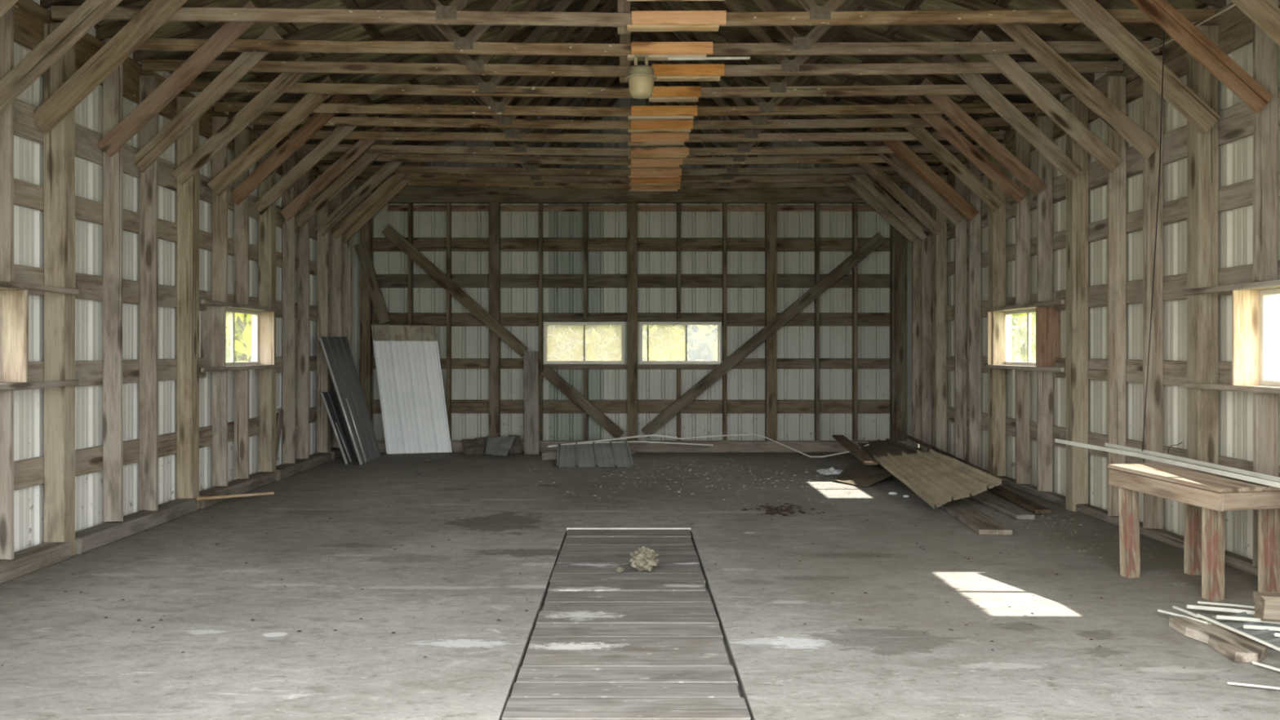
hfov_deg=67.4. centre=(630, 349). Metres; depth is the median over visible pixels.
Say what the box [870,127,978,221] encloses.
knee brace
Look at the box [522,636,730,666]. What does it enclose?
plank
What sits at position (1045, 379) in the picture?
stud
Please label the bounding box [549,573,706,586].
plank
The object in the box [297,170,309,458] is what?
stud
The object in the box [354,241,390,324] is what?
diagonal brace
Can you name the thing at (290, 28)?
purlin
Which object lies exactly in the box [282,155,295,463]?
stud
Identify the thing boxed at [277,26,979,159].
roof truss
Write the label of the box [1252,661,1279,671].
trim strip
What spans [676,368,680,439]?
stud
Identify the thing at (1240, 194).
girt
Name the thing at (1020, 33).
knee brace
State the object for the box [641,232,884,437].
diagonal brace
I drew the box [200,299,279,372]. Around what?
window
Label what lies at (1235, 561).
sill timber
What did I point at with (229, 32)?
knee brace
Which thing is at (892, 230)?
stud
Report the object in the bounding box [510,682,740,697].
plank
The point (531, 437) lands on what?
plank
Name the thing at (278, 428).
board
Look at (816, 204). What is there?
stud
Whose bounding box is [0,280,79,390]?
window
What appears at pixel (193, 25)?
purlin
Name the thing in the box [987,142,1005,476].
wall post
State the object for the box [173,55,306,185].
knee brace
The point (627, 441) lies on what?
trim strip
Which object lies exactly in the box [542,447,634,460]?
board
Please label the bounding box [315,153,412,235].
knee brace
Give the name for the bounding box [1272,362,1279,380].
ground
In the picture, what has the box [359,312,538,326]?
back girt
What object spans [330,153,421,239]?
knee brace
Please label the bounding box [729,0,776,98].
purlin
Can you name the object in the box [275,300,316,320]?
girt
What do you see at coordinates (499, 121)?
roof truss
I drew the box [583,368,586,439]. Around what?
stud
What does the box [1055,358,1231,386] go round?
beam
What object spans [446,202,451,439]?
stud
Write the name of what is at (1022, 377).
stud
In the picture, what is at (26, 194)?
girt
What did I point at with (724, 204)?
stud
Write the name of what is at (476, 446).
sheet
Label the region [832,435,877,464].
plank
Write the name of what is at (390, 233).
diagonal brace
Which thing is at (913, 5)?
purlin
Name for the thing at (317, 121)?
knee brace
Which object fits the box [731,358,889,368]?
back girt
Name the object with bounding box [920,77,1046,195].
knee brace
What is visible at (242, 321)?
bush
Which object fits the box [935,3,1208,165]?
roof purlin
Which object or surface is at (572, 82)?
purlin
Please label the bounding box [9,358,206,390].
girt
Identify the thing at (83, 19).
knee brace
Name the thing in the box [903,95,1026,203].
knee brace
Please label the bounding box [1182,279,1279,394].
window
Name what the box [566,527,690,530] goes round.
strip
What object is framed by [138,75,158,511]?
stud
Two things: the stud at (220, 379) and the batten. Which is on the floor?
the batten
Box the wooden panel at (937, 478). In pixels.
[873,448,1002,509]
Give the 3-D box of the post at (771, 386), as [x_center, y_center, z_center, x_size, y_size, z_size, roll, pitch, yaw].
[2.074,-0.330,14.170,0.152,3.667,0.140,0,0,0]
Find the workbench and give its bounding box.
[1107,462,1279,601]
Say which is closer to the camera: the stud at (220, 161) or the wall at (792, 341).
the stud at (220, 161)
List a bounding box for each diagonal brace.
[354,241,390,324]
[382,224,528,356]
[540,365,624,438]
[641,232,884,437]
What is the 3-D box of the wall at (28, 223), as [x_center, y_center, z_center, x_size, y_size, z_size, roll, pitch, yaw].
[-4.277,-0.522,7.161,0.030,4.143,14.282,0,0,0]
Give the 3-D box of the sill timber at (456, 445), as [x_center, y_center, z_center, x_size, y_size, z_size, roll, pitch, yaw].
[0.019,1.420,14.055,8.055,0.177,0.080,0,0,0]
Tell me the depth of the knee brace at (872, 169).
12.81 m
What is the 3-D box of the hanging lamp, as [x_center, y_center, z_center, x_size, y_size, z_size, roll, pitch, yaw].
[0.085,-2.146,7.560,0.244,0.321,0.244,0,0,0]
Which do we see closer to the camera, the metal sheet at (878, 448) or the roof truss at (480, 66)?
the roof truss at (480, 66)
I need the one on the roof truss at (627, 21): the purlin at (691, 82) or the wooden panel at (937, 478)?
the purlin at (691, 82)
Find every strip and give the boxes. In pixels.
[546,434,677,447]
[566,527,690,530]
[582,440,713,445]
[676,433,869,457]
[1054,438,1279,488]
[1104,442,1279,482]
[1157,608,1212,624]
[1173,605,1200,617]
[1186,604,1254,614]
[1196,613,1279,651]
[1197,601,1254,608]
[1226,681,1279,689]
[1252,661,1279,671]
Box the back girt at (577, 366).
[542,364,719,369]
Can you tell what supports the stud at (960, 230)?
on the sill timber
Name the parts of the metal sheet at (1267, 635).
trim strip, trim strip, trim strip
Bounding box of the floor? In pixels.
[0,452,1279,719]
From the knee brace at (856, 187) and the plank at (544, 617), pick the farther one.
the knee brace at (856, 187)
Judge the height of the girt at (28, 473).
0.199 m
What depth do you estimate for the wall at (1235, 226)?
8.08 m
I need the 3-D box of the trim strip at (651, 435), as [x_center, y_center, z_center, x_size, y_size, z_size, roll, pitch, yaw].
[-0.247,1.267,13.449,2.017,0.098,0.164,0,0,-27]
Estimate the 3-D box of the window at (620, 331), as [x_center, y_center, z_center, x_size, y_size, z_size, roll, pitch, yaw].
[-0.682,-0.098,14.205,1.185,0.615,0.170,0,0,0]
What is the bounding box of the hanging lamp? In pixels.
[625,55,656,98]
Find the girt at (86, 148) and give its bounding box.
[13,98,331,245]
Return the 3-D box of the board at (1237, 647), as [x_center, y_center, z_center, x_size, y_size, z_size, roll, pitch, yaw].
[3.001,1.473,4.900,0.211,0.046,0.640,0,0,0]
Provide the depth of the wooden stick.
9.28 m
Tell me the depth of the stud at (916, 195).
13.96 m
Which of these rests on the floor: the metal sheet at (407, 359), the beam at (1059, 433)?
the metal sheet at (407, 359)
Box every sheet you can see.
[318,336,381,465]
[320,391,358,464]
[370,324,451,453]
[462,435,488,454]
[484,435,515,455]
[507,434,521,453]
[555,440,634,467]
[857,438,926,462]
[1209,611,1279,647]
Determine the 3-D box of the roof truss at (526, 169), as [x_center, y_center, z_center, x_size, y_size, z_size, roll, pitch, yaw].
[0.023,-3.146,12.891,8.928,1.687,0.085,0,0,0]
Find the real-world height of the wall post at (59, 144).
3.851 m
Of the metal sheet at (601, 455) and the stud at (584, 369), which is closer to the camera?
the metal sheet at (601, 455)
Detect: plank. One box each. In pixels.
[502,697,751,719]
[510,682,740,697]
[515,666,738,689]
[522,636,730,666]
[524,351,539,454]
[531,623,723,640]
[536,611,719,624]
[542,602,715,611]
[544,591,711,602]
[547,581,706,591]
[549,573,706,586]
[552,563,702,573]
[556,553,699,563]
[560,544,695,553]
[563,537,692,544]
[566,528,691,538]
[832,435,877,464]
[939,498,1012,534]
[968,493,1035,519]
[986,485,1051,514]
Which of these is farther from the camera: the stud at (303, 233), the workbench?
the stud at (303, 233)
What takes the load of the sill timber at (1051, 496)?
attached to the wall at (1235, 226)
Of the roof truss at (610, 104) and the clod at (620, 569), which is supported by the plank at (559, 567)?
the clod at (620, 569)
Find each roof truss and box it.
[40,0,1226,34]
[95,0,1169,60]
[133,0,1123,83]
[170,0,1094,102]
[213,0,1060,119]
[228,0,1035,133]
[253,0,1010,145]
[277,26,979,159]
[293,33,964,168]
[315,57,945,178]
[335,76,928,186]
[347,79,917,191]
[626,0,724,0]
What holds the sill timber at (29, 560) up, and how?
attached to the wall at (28, 223)
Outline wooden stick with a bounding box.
[196,492,274,500]
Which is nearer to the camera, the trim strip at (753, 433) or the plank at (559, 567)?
the plank at (559, 567)
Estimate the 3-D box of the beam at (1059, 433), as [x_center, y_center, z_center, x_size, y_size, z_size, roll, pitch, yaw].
[4.271,0.868,8.401,0.040,0.200,11.602,0,0,0]
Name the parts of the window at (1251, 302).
shelf rail, shelf rail, frame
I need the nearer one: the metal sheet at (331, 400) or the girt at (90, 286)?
the girt at (90, 286)
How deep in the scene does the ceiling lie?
9.74 m
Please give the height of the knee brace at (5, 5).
1.244 m
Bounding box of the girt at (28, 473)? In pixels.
[13,406,316,490]
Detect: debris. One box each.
[0,461,1184,667]
[444,457,836,506]
[741,502,825,519]
[990,509,1169,558]
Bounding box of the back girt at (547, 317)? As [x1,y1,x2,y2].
[542,312,722,321]
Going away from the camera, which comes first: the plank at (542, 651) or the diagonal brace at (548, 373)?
the plank at (542, 651)
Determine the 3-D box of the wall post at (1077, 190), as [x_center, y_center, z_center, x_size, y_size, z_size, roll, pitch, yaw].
[4.175,-0.419,8.975,0.150,3.846,0.146,0,0,0]
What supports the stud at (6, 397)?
on the sill timber at (29, 560)
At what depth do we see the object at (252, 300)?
10.15 m
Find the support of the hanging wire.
hanging from the ceiling
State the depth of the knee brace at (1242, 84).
6.22 m
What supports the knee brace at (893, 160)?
attached to the stud at (960, 230)
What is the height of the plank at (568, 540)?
0.040 m
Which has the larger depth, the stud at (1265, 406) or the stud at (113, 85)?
the stud at (113, 85)
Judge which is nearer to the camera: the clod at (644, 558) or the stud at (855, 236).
the clod at (644, 558)
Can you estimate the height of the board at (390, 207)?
0.092 m
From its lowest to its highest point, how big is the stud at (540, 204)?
3.497 m
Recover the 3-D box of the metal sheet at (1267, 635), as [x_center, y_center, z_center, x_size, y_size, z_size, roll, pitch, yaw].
[3.332,1.459,5.057,0.426,0.048,0.544,0,0,-16]
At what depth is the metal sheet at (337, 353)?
12.89 m
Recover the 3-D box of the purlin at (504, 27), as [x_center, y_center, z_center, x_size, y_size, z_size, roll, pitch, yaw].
[-1.390,-3.540,8.436,0.091,0.058,11.679,0,0,0]
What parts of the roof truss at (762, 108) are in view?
gusset plate, gusset plate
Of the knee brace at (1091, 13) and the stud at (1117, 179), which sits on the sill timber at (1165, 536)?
the stud at (1117, 179)
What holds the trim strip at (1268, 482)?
on the workbench
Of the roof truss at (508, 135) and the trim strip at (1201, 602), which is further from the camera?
the roof truss at (508, 135)
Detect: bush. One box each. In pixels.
[226,311,251,362]
[546,324,688,360]
[658,324,717,360]
[1011,312,1035,362]
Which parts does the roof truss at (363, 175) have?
gusset plate, gusset plate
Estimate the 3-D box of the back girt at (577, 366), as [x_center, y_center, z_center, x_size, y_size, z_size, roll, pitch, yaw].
[0.029,0.258,14.264,2.672,0.074,0.036,0,0,0]
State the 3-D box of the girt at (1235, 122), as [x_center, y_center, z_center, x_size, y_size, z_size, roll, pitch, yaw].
[4.271,-1.601,8.402,0.040,0.244,11.597,0,0,0]
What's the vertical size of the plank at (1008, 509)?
0.040 m
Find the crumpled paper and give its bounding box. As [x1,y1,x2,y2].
[816,467,842,475]
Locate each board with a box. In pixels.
[275,408,284,465]
[387,204,875,211]
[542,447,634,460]
[1168,616,1267,662]
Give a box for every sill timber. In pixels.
[0,542,71,584]
[75,498,197,554]
[199,471,275,508]
[275,452,331,479]
[330,447,342,460]
[377,440,906,452]
[995,475,1066,506]
[1075,503,1184,550]
[1224,550,1257,576]
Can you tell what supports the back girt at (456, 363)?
attached to the post at (494, 207)
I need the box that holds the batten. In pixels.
[892,428,989,473]
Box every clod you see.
[616,566,624,573]
[629,546,658,571]
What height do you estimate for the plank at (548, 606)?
0.040 m
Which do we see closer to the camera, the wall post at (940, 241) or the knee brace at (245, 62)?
the knee brace at (245, 62)
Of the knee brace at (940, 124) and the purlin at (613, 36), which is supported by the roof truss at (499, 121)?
the purlin at (613, 36)
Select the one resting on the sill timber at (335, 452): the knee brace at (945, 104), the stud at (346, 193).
the stud at (346, 193)
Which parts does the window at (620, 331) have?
pane, meeting rail, pane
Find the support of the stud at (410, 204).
on the sill timber at (456, 445)
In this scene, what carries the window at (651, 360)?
in the wall at (792, 341)
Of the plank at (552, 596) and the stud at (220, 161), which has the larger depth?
the stud at (220, 161)
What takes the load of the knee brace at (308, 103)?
attached to the stud at (220, 161)
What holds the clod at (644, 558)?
on the plank at (559, 567)
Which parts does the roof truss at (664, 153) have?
gusset plate, gusset plate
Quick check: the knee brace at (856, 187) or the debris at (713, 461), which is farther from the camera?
the knee brace at (856, 187)
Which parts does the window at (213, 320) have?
meeting rail, shelf rail, shelf rail, frame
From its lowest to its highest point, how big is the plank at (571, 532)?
0.040 m
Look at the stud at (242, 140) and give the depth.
10.19 m
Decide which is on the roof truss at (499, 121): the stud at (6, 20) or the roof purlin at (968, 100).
the roof purlin at (968, 100)
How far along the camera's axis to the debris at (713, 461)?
6.74 m
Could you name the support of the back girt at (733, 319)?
attached to the wall at (792, 341)
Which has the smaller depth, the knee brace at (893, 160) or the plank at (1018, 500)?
the plank at (1018, 500)
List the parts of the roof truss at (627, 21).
gusset plate, gusset plate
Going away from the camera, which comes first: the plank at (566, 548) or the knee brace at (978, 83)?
the plank at (566, 548)
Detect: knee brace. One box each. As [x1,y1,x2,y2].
[0,0,18,17]
[0,0,122,112]
[33,0,187,133]
[97,0,257,156]
[134,26,283,172]
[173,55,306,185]
[207,75,334,195]
[231,93,351,204]
[255,113,367,214]
[280,126,387,221]
[295,140,395,227]
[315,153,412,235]
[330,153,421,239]
[342,161,427,244]
[829,163,917,242]
[838,154,929,240]
[848,144,943,235]
[863,129,964,226]
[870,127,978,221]
[891,102,1004,211]
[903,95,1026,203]
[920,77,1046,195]
[940,54,1082,182]
[970,30,1123,172]
[996,8,1159,158]
[1058,0,1220,133]
[1130,0,1272,113]
[1230,0,1279,46]
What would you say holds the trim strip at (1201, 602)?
on the floor
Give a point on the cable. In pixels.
(1233, 5)
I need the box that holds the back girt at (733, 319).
[721,312,889,326]
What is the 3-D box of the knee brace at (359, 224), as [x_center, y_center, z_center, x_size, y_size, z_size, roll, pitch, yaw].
[-3.590,-2.155,13.912,1.298,1.248,0.036,0,0,0]
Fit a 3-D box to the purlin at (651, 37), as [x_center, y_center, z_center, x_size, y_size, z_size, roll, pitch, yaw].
[0.270,-3.929,8.435,0.091,0.058,11.677,0,0,0]
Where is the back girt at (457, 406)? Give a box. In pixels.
[372,400,889,413]
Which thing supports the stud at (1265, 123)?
on the window at (1251, 302)
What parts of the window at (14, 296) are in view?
shelf rail, shelf rail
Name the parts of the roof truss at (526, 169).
gusset plate, gusset plate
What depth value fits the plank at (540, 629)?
5.14 m
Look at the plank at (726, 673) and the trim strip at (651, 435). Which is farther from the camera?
the trim strip at (651, 435)
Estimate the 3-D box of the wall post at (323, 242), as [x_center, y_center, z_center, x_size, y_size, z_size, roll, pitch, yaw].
[-4.135,-0.421,12.955,0.148,3.850,0.146,0,0,0]
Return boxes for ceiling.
[63,0,1203,165]
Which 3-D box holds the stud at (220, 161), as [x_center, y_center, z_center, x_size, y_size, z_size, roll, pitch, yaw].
[-4.135,-1.410,9.670,0.147,1.871,0.040,0,0,0]
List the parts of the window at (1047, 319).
frame, shelf rail, shelf rail, meeting rail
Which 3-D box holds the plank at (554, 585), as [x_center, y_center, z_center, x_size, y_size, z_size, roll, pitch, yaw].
[-0.020,1.521,6.106,0.995,0.040,0.224,0,0,0]
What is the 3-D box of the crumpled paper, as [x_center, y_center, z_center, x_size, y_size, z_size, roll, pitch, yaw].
[2.440,1.464,11.650,0.340,0.061,0.550,0,0,0]
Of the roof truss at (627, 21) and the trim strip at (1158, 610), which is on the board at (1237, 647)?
the trim strip at (1158, 610)
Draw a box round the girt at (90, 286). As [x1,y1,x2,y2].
[10,264,206,310]
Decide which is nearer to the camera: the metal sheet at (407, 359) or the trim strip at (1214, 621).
the trim strip at (1214, 621)
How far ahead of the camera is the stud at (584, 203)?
14.10 m
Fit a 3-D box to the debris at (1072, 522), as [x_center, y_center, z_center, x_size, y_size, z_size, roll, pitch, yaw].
[3.628,1.492,7.945,0.692,0.014,2.098,0,0,0]
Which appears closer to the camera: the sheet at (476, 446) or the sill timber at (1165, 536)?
the sill timber at (1165, 536)
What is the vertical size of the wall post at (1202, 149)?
3.847 m
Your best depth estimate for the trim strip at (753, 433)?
13.87 m
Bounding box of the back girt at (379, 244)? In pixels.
[372,237,889,251]
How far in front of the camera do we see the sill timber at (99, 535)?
7.76 m
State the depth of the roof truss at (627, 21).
6.93 m
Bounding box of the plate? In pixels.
[371,186,902,203]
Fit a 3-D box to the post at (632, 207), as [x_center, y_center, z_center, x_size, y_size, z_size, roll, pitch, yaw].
[0.029,-0.330,14.170,0.152,3.669,0.140,0,0,0]
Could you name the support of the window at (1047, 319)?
in the wall at (1235, 226)
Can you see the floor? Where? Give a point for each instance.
(57, 642)
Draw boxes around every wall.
[13,0,332,552]
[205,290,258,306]
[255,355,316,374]
[345,83,919,447]
[919,0,1279,559]
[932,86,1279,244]
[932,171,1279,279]
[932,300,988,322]
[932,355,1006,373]
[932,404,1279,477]
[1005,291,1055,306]
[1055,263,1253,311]
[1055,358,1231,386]
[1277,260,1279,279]
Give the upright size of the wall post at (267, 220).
3.849 m
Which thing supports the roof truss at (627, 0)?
on the beam at (1235, 27)
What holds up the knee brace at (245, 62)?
attached to the stud at (148, 178)
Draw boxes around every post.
[43,22,75,555]
[176,96,199,509]
[258,145,275,472]
[316,174,331,452]
[360,217,372,422]
[488,202,500,437]
[626,202,637,440]
[764,202,777,440]
[895,206,906,440]
[933,175,946,452]
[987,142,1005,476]
[1065,97,1088,511]
[1186,25,1218,466]
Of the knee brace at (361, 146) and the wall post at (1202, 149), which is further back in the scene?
the knee brace at (361, 146)
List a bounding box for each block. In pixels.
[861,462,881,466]
[1253,591,1279,622]
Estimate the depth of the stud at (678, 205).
14.10 m
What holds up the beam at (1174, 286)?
attached to the wall at (1235, 226)
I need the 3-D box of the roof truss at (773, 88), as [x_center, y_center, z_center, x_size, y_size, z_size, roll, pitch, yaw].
[0.020,-3.149,8.912,8.931,1.681,0.085,0,0,0]
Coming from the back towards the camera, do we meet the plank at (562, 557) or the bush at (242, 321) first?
the bush at (242, 321)
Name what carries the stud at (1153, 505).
on the sill timber at (1165, 536)
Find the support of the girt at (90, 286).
attached to the wall at (28, 223)
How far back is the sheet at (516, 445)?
13.82 m
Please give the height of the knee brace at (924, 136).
1.233 m
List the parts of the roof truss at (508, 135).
gusset plate, gusset plate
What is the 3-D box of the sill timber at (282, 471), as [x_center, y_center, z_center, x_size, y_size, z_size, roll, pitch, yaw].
[-4.110,1.440,11.945,0.195,0.120,1.881,0,0,0]
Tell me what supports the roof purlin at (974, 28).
on the roof truss at (499, 121)
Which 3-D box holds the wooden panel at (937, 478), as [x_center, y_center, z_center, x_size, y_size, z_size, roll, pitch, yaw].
[3.112,1.281,9.934,0.653,0.297,2.703,0,0,3]
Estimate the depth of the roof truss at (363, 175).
13.50 m
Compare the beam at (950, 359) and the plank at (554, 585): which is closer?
the plank at (554, 585)
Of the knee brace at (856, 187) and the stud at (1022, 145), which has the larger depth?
the knee brace at (856, 187)
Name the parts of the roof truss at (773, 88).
gusset plate, gusset plate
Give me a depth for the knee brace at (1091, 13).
6.83 m
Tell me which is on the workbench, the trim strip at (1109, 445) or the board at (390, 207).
the trim strip at (1109, 445)
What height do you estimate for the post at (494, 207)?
3.669 m
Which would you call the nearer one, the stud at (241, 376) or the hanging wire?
the hanging wire
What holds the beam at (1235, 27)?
attached to the wall post at (1077, 190)
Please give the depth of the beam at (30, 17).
7.64 m
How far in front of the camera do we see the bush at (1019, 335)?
28.15 m
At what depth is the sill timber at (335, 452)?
13.17 m
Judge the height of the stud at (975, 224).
3.775 m
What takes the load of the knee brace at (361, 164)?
attached to the stud at (303, 233)
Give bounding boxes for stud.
[0,5,13,281]
[0,389,13,559]
[102,62,123,522]
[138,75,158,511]
[212,116,227,302]
[212,370,227,486]
[234,128,248,305]
[234,369,248,479]
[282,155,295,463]
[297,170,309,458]
[331,182,342,447]
[342,188,351,352]
[408,202,413,325]
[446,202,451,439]
[538,202,542,439]
[583,202,586,319]
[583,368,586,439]
[676,202,680,319]
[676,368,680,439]
[722,202,726,439]
[814,202,819,439]
[852,202,857,439]
[889,224,895,439]
[911,188,921,444]
[921,182,932,451]
[954,164,967,461]
[968,160,981,467]
[1015,129,1030,305]
[1015,369,1030,484]
[1036,116,1053,302]
[1036,370,1053,491]
[1106,75,1126,516]
[1142,55,1163,528]
[1253,0,1278,282]
[1253,392,1278,566]
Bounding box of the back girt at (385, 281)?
[359,274,889,288]
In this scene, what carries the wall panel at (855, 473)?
on the floor
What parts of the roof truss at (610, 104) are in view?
gusset plate, gusset plate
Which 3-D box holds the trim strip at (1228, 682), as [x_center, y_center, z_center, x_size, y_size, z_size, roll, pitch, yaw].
[2.809,1.483,4.222,0.317,0.011,0.022,0,0,22]
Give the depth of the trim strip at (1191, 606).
5.39 m
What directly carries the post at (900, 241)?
on the floor
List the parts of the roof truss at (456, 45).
gusset plate, gusset plate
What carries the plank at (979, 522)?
on the floor
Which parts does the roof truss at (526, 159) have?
gusset plate, gusset plate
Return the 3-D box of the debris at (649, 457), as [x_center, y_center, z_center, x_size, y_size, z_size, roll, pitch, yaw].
[-0.190,1.493,11.187,4.999,0.012,4.294,0,0,0]
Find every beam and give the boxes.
[13,0,345,188]
[924,0,1279,188]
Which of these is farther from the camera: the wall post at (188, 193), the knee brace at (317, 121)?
the knee brace at (317, 121)
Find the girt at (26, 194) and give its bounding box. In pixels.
[13,178,331,275]
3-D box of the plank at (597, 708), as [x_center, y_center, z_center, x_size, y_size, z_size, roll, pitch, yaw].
[-0.017,1.522,4.030,1.017,0.040,0.237,0,0,0]
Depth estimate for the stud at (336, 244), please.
13.50 m
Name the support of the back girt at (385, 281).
attached to the post at (632, 207)
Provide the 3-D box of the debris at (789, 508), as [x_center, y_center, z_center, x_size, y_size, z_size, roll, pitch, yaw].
[1.409,1.490,8.933,0.691,0.017,0.812,0,0,-22]
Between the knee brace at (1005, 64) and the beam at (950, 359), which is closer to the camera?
the knee brace at (1005, 64)
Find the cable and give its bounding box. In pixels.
[1149,4,1235,50]
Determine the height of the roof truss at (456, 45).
1.690 m
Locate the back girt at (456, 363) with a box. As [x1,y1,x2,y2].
[359,358,524,368]
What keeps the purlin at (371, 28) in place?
on the roof truss at (499, 121)
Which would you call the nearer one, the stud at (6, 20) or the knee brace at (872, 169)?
the stud at (6, 20)
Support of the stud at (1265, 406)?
on the sill timber at (1235, 561)
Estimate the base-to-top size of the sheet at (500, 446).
0.254 m
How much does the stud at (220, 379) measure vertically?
1.168 m
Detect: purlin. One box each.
[57,3,327,164]
[181,21,374,161]
[253,0,417,145]
[341,0,457,132]
[500,26,534,106]
[550,0,575,86]
[605,0,617,79]
[648,0,657,40]
[688,31,706,86]
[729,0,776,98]
[804,0,924,133]
[844,0,1012,146]
[894,0,1113,154]
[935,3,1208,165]
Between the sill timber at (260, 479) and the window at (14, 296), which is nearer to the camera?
the window at (14, 296)
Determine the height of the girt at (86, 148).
0.244 m
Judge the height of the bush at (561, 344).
4.252 m
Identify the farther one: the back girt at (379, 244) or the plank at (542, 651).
the back girt at (379, 244)
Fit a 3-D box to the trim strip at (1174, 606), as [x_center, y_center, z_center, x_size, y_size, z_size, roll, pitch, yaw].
[3.061,1.438,5.273,0.036,0.024,0.230,0,0,0]
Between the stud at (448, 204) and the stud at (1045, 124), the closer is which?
the stud at (1045, 124)
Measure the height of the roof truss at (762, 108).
1.670 m
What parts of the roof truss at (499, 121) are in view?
gusset plate, gusset plate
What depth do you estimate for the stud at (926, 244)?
13.50 m
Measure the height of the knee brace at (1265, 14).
1.230 m
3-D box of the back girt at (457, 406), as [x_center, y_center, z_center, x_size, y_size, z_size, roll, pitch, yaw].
[0.019,0.845,14.264,8.084,0.203,0.036,0,0,0]
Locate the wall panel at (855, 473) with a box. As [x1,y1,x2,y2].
[833,462,892,486]
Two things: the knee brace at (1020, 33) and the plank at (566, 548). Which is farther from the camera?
the knee brace at (1020, 33)
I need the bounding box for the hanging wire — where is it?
[1142,30,1164,451]
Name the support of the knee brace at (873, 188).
attached to the stud at (926, 244)
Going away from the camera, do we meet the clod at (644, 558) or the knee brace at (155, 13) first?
the clod at (644, 558)
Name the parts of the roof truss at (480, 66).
gusset plate, gusset plate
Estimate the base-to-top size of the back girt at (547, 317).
0.131 m
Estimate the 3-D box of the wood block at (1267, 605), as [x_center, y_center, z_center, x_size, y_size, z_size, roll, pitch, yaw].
[3.453,1.384,5.165,0.150,0.133,0.130,0,0,13]
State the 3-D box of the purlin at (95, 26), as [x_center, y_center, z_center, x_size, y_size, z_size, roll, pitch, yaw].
[-4.290,-2.569,8.436,0.091,0.057,11.678,0,0,0]
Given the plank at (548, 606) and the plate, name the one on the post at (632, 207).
the plate
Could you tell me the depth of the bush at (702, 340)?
21.94 m
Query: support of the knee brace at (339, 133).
attached to the wall post at (267, 220)
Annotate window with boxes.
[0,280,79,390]
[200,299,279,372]
[543,322,624,364]
[639,322,720,364]
[985,299,1064,372]
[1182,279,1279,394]
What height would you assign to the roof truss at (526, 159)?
1.690 m
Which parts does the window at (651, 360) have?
meeting rail, pane, meeting rail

